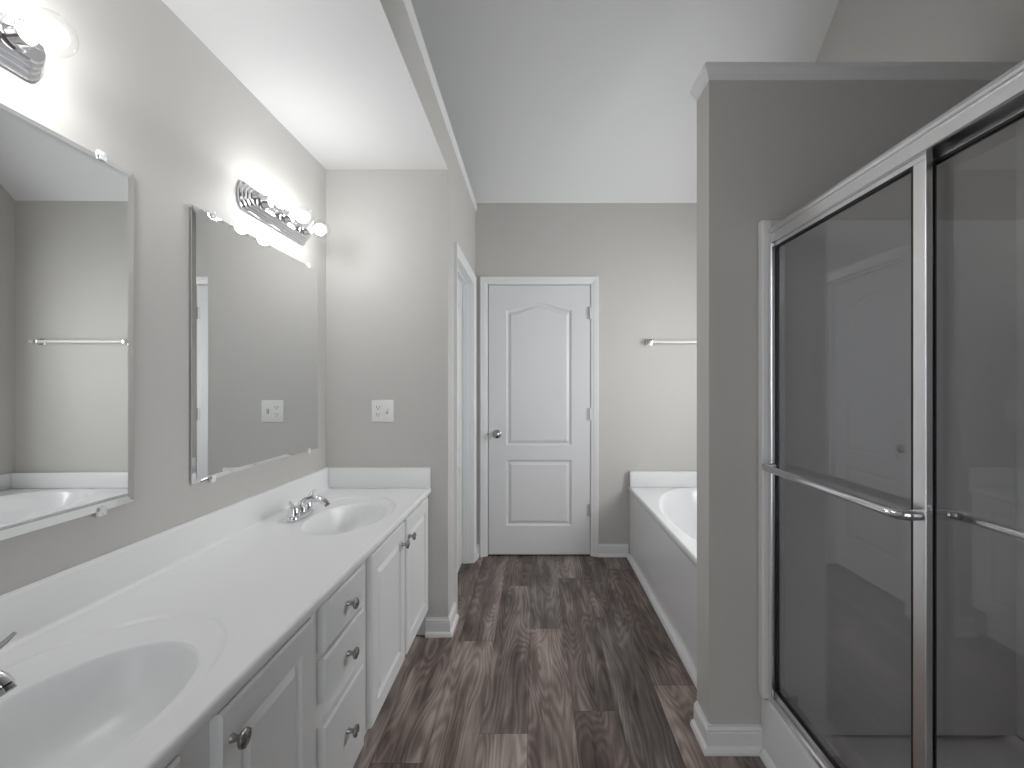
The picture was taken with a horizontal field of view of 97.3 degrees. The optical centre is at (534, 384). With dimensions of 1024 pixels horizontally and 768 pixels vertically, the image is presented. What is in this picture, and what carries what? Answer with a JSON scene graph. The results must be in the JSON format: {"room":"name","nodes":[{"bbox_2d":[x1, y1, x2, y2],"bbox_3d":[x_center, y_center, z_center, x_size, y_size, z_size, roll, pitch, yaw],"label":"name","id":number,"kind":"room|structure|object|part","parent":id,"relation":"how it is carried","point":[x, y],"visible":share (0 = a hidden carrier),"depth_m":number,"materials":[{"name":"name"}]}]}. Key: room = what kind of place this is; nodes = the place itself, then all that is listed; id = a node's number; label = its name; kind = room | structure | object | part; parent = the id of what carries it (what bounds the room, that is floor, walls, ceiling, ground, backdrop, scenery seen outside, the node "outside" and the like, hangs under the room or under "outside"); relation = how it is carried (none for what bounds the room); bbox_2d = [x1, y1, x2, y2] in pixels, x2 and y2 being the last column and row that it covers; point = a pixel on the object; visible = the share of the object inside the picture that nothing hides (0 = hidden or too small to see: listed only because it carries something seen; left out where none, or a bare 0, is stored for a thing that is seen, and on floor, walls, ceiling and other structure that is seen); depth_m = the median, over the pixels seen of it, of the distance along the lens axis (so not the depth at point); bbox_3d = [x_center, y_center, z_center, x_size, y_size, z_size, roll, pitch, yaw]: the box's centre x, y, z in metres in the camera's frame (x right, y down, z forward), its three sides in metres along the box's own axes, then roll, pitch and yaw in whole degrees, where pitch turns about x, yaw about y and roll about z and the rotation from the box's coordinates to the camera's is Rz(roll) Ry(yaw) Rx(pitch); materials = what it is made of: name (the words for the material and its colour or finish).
{"room":"bathroom","nodes":[
{"label":"bathroom","id":0,"kind":"room"},
{"bbox_2d":[0,0,325,696],"bbox_3d":[-1.125,-0.892,0.952,0.100,4.356,5.103,0,0,0],"label":"wall","id":1,"kind":"structure","parent":0,"point":[140,88],"depth_m":1.29,"materials":[{"name":"grey paint"}]},
{"bbox_2d":[0,7,78,80],"bbox_3d":[-0.996,-0.695,0.737,0.158,0.104,0.480,0,0,0],"label":"vanity light bar","id":2,"kind":"object","parent":1,"relation":"attached to","point":[22,52],"visible":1,"depth_m":0.89,"materials":[{"name":"silver metal"}]},
{"bbox_3d":[-1.054,-0.695,0.737,0.041,0.104,0.480,0,0,0],"label":"plate","id":3,"kind":"part","parent":2,"relation":"part of","materials":[{"name":"silver metal"}]},
{"bbox_3d":[-0.960,-0.695,0.889,0.084,0.081,0.081,0,0,0],"label":"light bulb","id":4,"kind":"part","parent":2,"relation":"part of","materials":[{"name":"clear glass"}]},
{"bbox_2d":[0,103,133,540],"bbox_3d":[-1.062,-0.126,0.791,0.014,0.896,0.810,0,0,0],"label":"wall mirror","id":5,"kind":"object","parent":1,"relation":"attached to","point":[67,210],"visible":1,"depth_m":1.01,"materials":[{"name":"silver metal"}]},
{"bbox_2d":[0,467,329,654],"bbox_3d":[-1.059,0.475,1.266,0.030,0.104,2.092,0,0,0],"label":"backsplash","id":6,"kind":"structure","parent":1,"relation":"attached to","point":[31,610],"depth_m":1.17,"materials":[{"name":"white stone"}]},
{"bbox_2d":[191,204,317,484],"bbox_3d":[-1.066,-0.126,1.806,0.014,0.896,0.812,0,0,0],"label":"wall mirror","id":7,"kind":"object","parent":1,"relation":"attached to","point":[254,305],"visible":1,"depth_m":1.67,"materials":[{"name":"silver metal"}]},
{"bbox_2d":[236,181,330,244],"bbox_3d":[-0.996,-0.695,1.860,0.158,0.104,0.480,0,0,0],"label":"vanity light bar","id":8,"kind":"object","parent":1,"relation":"attached to","point":[260,206],"visible":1,"depth_m":1.79,"materials":[{"name":"silver metal"}]},
{"bbox_2d":[162,0,447,169],"bbox_3d":[-0.761,-1.204,0.357,0.628,0.191,3.915,0,0,0],"label":"ceiling","id":9,"kind":"structure","parent":0,"point":[349,80],"depth_m":1.61,"materials":[{"name":"white paint"}]},
{"bbox_2d":[403,0,476,211],"bbox_3d":[-0.754,-1.321,0.891,0.641,0.045,4.983,0,0,0],"label":"trim","id":10,"kind":"structure","parent":9,"relation":"attached to","point":[407,3],"depth_m":1.98,"materials":[{"name":"white paint"}]},
{"bbox_2d":[326,134,475,634],"bbox_3d":[-0.761,-0.006,2.849,0.628,2.585,1.068,0,0,0],"label":"wall","id":11,"kind":"structure","parent":0,"point":[392,237],"depth_m":2.31,"materials":[{"name":"grey paint"}]},
{"bbox_2d":[372,400,393,421],"bbox_3d":[-0.782,0.134,2.307,0.114,0.114,0.017,0,0,0],"label":"outlet plate","id":12,"kind":"object","parent":11,"relation":"attached to","point":[382,410],"visible":1,"depth_m":2.31,"materials":[{"name":"white plastic"}]},
{"bbox_2d":[375,404,380,417],"bbox_3d":[-0.805,0.134,2.309,0.034,0.068,0.004,0,0,0],"label":"receptacle","id":13,"kind":"object","parent":12,"relation":"attached to","point":[377,406],"depth_m":2.31,"materials":[{"name":"grey plastic"}]},
{"bbox_2d":[425,602,458,637],"bbox_3d":[-0.490,1.240,2.389,0.139,0.092,0.199,0,0,0],"label":"baseboard","id":14,"kind":"structure","parent":11,"relation":"attached to","point":[436,627],"depth_m":2.30,"materials":[{"name":"white paint"}]},
{"bbox_2d":[454,242,475,613],"bbox_3d":[-0.508,0.248,2.893,0.158,2.075,0.824,0,0,0],"label":"door frame","id":15,"kind":"structure","parent":11,"relation":"in","point":[464,276],"depth_m":3.24,"materials":[{"name":"white paint"}]},
{"bbox_2d":[476,544,478,559],"bbox_3d":[-0.432,1.240,3.348,0.029,0.092,0.071,0,0,0],"label":"baseboard","id":16,"kind":"structure","parent":11,"relation":"attached to","point":[477,545],"depth_m":3.36,"materials":[{"name":"white paint"}]},
{"bbox_2d":[353,554,765,767],"bbox_3d":[0.329,1.326,0.926,3.204,0.080,5.153,0,0,0],"label":"floor","id":17,"kind":"structure","parent":0,"point":[549,660],"depth_m":1.95,"materials":[{"name":"brown wood"}]},
{"bbox_2d":[165,496,427,767],"bbox_3d":[-0.787,0.920,1.266,0.568,0.731,2.093,0,0,0],"label":"vanity cabinet","id":18,"kind":"object","parent":17,"relation":"on","point":[314,703],"visible":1,"depth_m":1.21,"materials":[{"name":"white paint"}]},
{"bbox_3d":[-0.542,0.841,0.512,0.020,0.564,0.335,0,0,0],"label":"cabinet door","id":19,"kind":"part","parent":18,"relation":"part of","materials":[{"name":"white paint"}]},
{"bbox_2d":[0,467,430,767],"bbox_3d":[-0.803,0.543,1.266,0.541,0.241,2.093,0,0,0],"label":"countertop","id":20,"kind":"structure","parent":18,"relation":"on","point":[235,582],"depth_m":0.99,"materials":[{"name":"white stone"}]},
{"bbox_2d":[0,632,16,696],"bbox_3d":[-0.933,0.487,0.709,0.154,0.085,0.154,0,0,41],"label":"faucet","id":21,"kind":"object","parent":20,"relation":"on","point":[7,684],"visible":1,"depth_m":0.72,"materials":[{"name":"silver metal"}]},
{"bbox_3d":[-0.903,0.479,0.715,0.139,0.066,0.048,0,0,0],"label":"spout","id":22,"kind":"part","parent":21,"relation":"part of","materials":[{"name":"silver metal"}]},
{"bbox_3d":[-0.948,0.480,0.779,0.045,0.071,0.071,0,0,0],"label":"handle","id":23,"kind":"part","parent":21,"relation":"part of","materials":[{"name":"silver metal"}]},
{"bbox_2d":[0,641,198,767],"bbox_3d":[-0.757,0.599,0.715,0.296,0.130,0.448,0,0,0],"label":"sink basin","id":24,"kind":"object","parent":20,"relation":"in","point":[80,711],"depth_m":0.84,"materials":[{"name":"white ceramic"}]},
{"bbox_2d":[286,489,329,521],"bbox_3d":[-0.933,0.487,1.814,0.154,0.085,0.154,0,0,41],"label":"faucet","id":25,"kind":"object","parent":20,"relation":"on","point":[304,507],"visible":1,"depth_m":1.81,"materials":[{"name":"silver metal"}]},
{"bbox_3d":[-0.948,0.480,1.756,0.045,0.071,0.071,0,0,0],"label":"handle","id":26,"kind":"part","parent":25,"relation":"part of","materials":[{"name":"silver metal"}]},
{"bbox_3d":[-0.948,0.519,1.820,0.054,0.022,0.162,0,0,0],"label":"plate","id":27,"kind":"part","parent":25,"relation":"part of","materials":[{"name":"silver metal"}]},
{"bbox_3d":[-0.948,0.480,1.884,0.045,0.071,0.071,0,0,0],"label":"handle","id":28,"kind":"part","parent":25,"relation":"part of","materials":[{"name":"silver metal"}]},
{"bbox_3d":[-0.903,0.479,1.820,0.139,0.066,0.048,0,0,0],"label":"spout","id":29,"kind":"part","parent":25,"relation":"part of","materials":[{"name":"silver metal"}]},
{"bbox_2d":[301,502,388,534],"bbox_3d":[-0.757,0.599,1.820,0.296,0.130,0.448,0,0,0],"label":"sink basin","id":30,"kind":"object","parent":20,"relation":"in","point":[338,518],"depth_m":1.96,"materials":[{"name":"white ceramic"}]},
{"bbox_3d":[-0.517,0.619,0.789,0.030,0.033,0.033,0,0,0],"label":"knob","id":31,"kind":"part","parent":18,"relation":"part of","materials":[{"name":"silver metal"}]},
{"bbox_3d":[-0.542,0.841,0.921,0.020,0.564,0.318,0,0,0],"label":"cabinet door","id":32,"kind":"part","parent":18,"relation":"part of","materials":[{"name":"white paint"}]},
{"bbox_3d":[-0.542,0.996,1.272,0.020,0.255,0.265,0,0,0],"label":"drawer","id":33,"kind":"part","parent":18,"relation":"part of","materials":[{"name":"white paint"}]},
{"bbox_3d":[-0.542,0.751,1.272,0.020,0.114,0.265,0,0,0],"label":"drawer","id":34,"kind":"part","parent":18,"relation":"part of","materials":[{"name":"white paint"}]},
{"bbox_3d":[-0.542,0.620,1.272,0.020,0.121,0.265,0,0,0],"label":"drawer","id":35,"kind":"part","parent":18,"relation":"part of","materials":[{"name":"white paint"}]},
{"bbox_3d":[-0.517,0.984,1.280,0.030,0.033,0.033,0,0,0],"label":"knob","id":36,"kind":"part","parent":18,"relation":"part of","materials":[{"name":"silver metal"}]},
{"bbox_3d":[-0.517,0.763,1.280,0.030,0.033,0.033,0,0,0],"label":"knob","id":37,"kind":"part","parent":18,"relation":"part of","materials":[{"name":"silver metal"}]},
{"bbox_3d":[-0.517,0.621,1.280,0.030,0.033,0.033,0,0,0],"label":"knob","id":38,"kind":"part","parent":18,"relation":"part of","materials":[{"name":"silver metal"}]},
{"bbox_3d":[-0.542,0.841,1.656,0.020,0.564,0.372,0,0,0],"label":"cabinet door","id":39,"kind":"part","parent":18,"relation":"part of","materials":[{"name":"white paint"}]},
{"bbox_3d":[-0.517,0.638,1.800,0.030,0.033,0.033,0,0,0],"label":"knob","id":40,"kind":"part","parent":18,"relation":"part of","materials":[{"name":"silver metal"}]},
{"bbox_3d":[-0.517,0.638,1.899,0.030,0.033,0.033,0,0,0],"label":"knob","id":41,"kind":"part","parent":18,"relation":"part of","materials":[{"name":"silver metal"}]},
{"bbox_3d":[-0.542,0.841,2.058,0.020,0.564,0.373,0,0,0],"label":"cabinet door","id":42,"kind":"part","parent":18,"relation":"part of","materials":[{"name":"white paint"}]},
{"bbox_2d":[628,471,696,670],"bbox_3d":[1.197,0.965,2.544,0.990,0.642,1.672,0,0,0],"label":"bathtub","id":43,"kind":"object","parent":17,"relation":"on","point":[663,504],"visible":0.27,"depth_m":2.72,"materials":[{"name":"white ceramic"}]},
{"bbox_2d":[627,554,696,688],"bbox_3d":[0.697,1.271,2.530,0.026,0.030,1.647,0,0,0],"label":"trim","id":44,"kind":"structure","parent":43,"relation":"attached to","point":[689,666],"depth_m":2.36,"materials":[{"name":"white paint"}]},
{"bbox_2d":[628,486,696,567],"bbox_3d":[1.197,0.954,2.544,0.990,0.390,1.672,0,0,0],"label":"tub","id":45,"kind":"object","parent":43,"relation":"in","point":[663,519],"depth_m":2.94,"materials":[{"name":"white plastic"}]},
{"bbox_2d":[758,218,1023,767],"bbox_3d":[1.238,0.356,0.877,0.909,1.860,1.411,0,0,0],"label":"shower stall","id":46,"kind":"object","parent":17,"relation":"on","point":[848,282],"visible":0.88,"depth_m":1.56,"materials":[{"name":"grey glass"}]},
{"bbox_2d":[761,60,1023,767],"bbox_3d":[0.837,0.272,0.861,0.147,1.619,1.374,0,0,-2],"label":"shower door frame","id":47,"kind":"structure","parent":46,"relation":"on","point":[999,104],"depth_m":0.96,"materials":[{"name":"silver metal"}]},
{"bbox_3d":[0.821,0.277,1.238,0.015,1.569,0.602,0,0,0],"label":"sliding door","id":48,"kind":"part","parent":47,"relation":"part of","materials":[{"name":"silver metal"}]},
{"bbox_3d":[0.832,-0.511,0.861,0.063,0.053,1.373,0,0,0],"label":"header rail","id":49,"kind":"part","parent":47,"relation":"part of","materials":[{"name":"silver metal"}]},
{"bbox_3d":[0.847,0.277,0.580,0.015,1.569,0.800,0,0,0],"label":"sliding door","id":50,"kind":"part","parent":47,"relation":"part of","materials":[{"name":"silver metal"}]},
{"bbox_3d":[1.651,0.321,0.877,0.082,1.789,1.411,0,0,0],"label":"surround panel","id":51,"kind":"part","parent":46,"relation":"part of","materials":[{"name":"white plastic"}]},
{"bbox_2d":[476,203,696,555],"bbox_3d":[0.624,-0.042,3.453,2.342,2.655,0.140,0,0,0],"label":"wall","id":52,"kind":"structure","parent":0,"point":[643,256],"depth_m":3.38,"materials":[{"name":"grey paint"}]},
{"bbox_2d":[480,276,598,556],"bbox_3d":[0.032,0.236,3.409,0.888,2.099,0.189,0,0,0],"label":"door","id":53,"kind":"structure","parent":52,"relation":"in","point":[539,335],"depth_m":3.38,"materials":[{"name":"white paint"}]},
{"bbox_3d":[-0.286,0.368,3.348,0.064,0.064,0.067,0,0,0],"label":"knob","id":54,"kind":"part","parent":53,"relation":"part of","materials":[{"name":"silver metal"}]},
{"bbox_2d":[598,544,627,556],"bbox_3d":[0.586,1.240,3.370,0.228,0.092,0.026,0,0,0],"label":"baseboard","id":55,"kind":"structure","parent":52,"relation":"attached to","point":[605,550],"depth_m":3.37,"materials":[{"name":"white paint"}]},
{"bbox_2d":[646,339,696,345],"bbox_3d":[1.185,-0.320,3.353,0.709,0.048,0.060,0,0,0],"label":"towel bar","id":56,"kind":"object","parent":52,"relation":"attached to","point":[649,342],"visible":0.52,"depth_m":3.33,"materials":[{"name":"white metal"}]},
{"bbox_3d":[1.192,-0.320,3.338,0.695,0.021,0.022,0,0,0],"label":"rod","id":57,"kind":"part","parent":56,"relation":"part of","materials":[{"name":"white plastic"}]},
{"bbox_2d":[411,0,838,202],"bbox_3d":[0.310,-2.227,0.926,2.970,1.927,5.153,0,0,0],"label":"ceiling","id":58,"kind":"structure","parent":0,"point":[545,101],"depth_m":2.78,"materials":[{"name":"white paint"}]},
{"bbox_2d":[697,80,1015,737],"bbox_3d":[1.154,0.086,1.645,1.082,2.400,0.120,0,0,0],"label":"wall partition","id":59,"kind":"structure","parent":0,"point":[766,149],"depth_m":1.58,"materials":[{"name":"grey paint"}]},
{"bbox_2d":[690,701,762,755],"bbox_3d":[0.694,1.240,1.631,0.213,0.092,0.144,0,0,0],"label":"baseboard","id":60,"kind":"structure","parent":59,"relation":"attached to","point":[713,739],"depth_m":1.57,"materials":[{"name":"white paint"}]},
{"bbox_2d":[759,748,776,767],"bbox_3d":[0.786,1.272,0.869,0.018,0.028,1.378,0,0,0],"label":"trim","id":61,"kind":"structure","parent":60,"relation":"attached to","point":[764,756],"depth_m":1.52,"materials":[{"name":"white paint"}]},
{"bbox_2d":[690,62,1019,100],"bbox_3d":[1.144,-1.099,1.645,1.102,0.050,0.160,0,0,0],"label":"trim","id":62,"kind":"structure","parent":59,"relation":"attached to","point":[710,70],"depth_m":1.57,"materials":[{"name":"white paint"}]},
{"bbox_2d":[816,0,1023,741],"bbox_3d":[1.745,-0.892,0.952,0.100,4.356,5.103,0,0,0],"label":"wall","id":63,"kind":"structure","parent":0,"point":[858,30],"depth_m":1.92,"materials":[{"name":"grey paint"}]}
]}

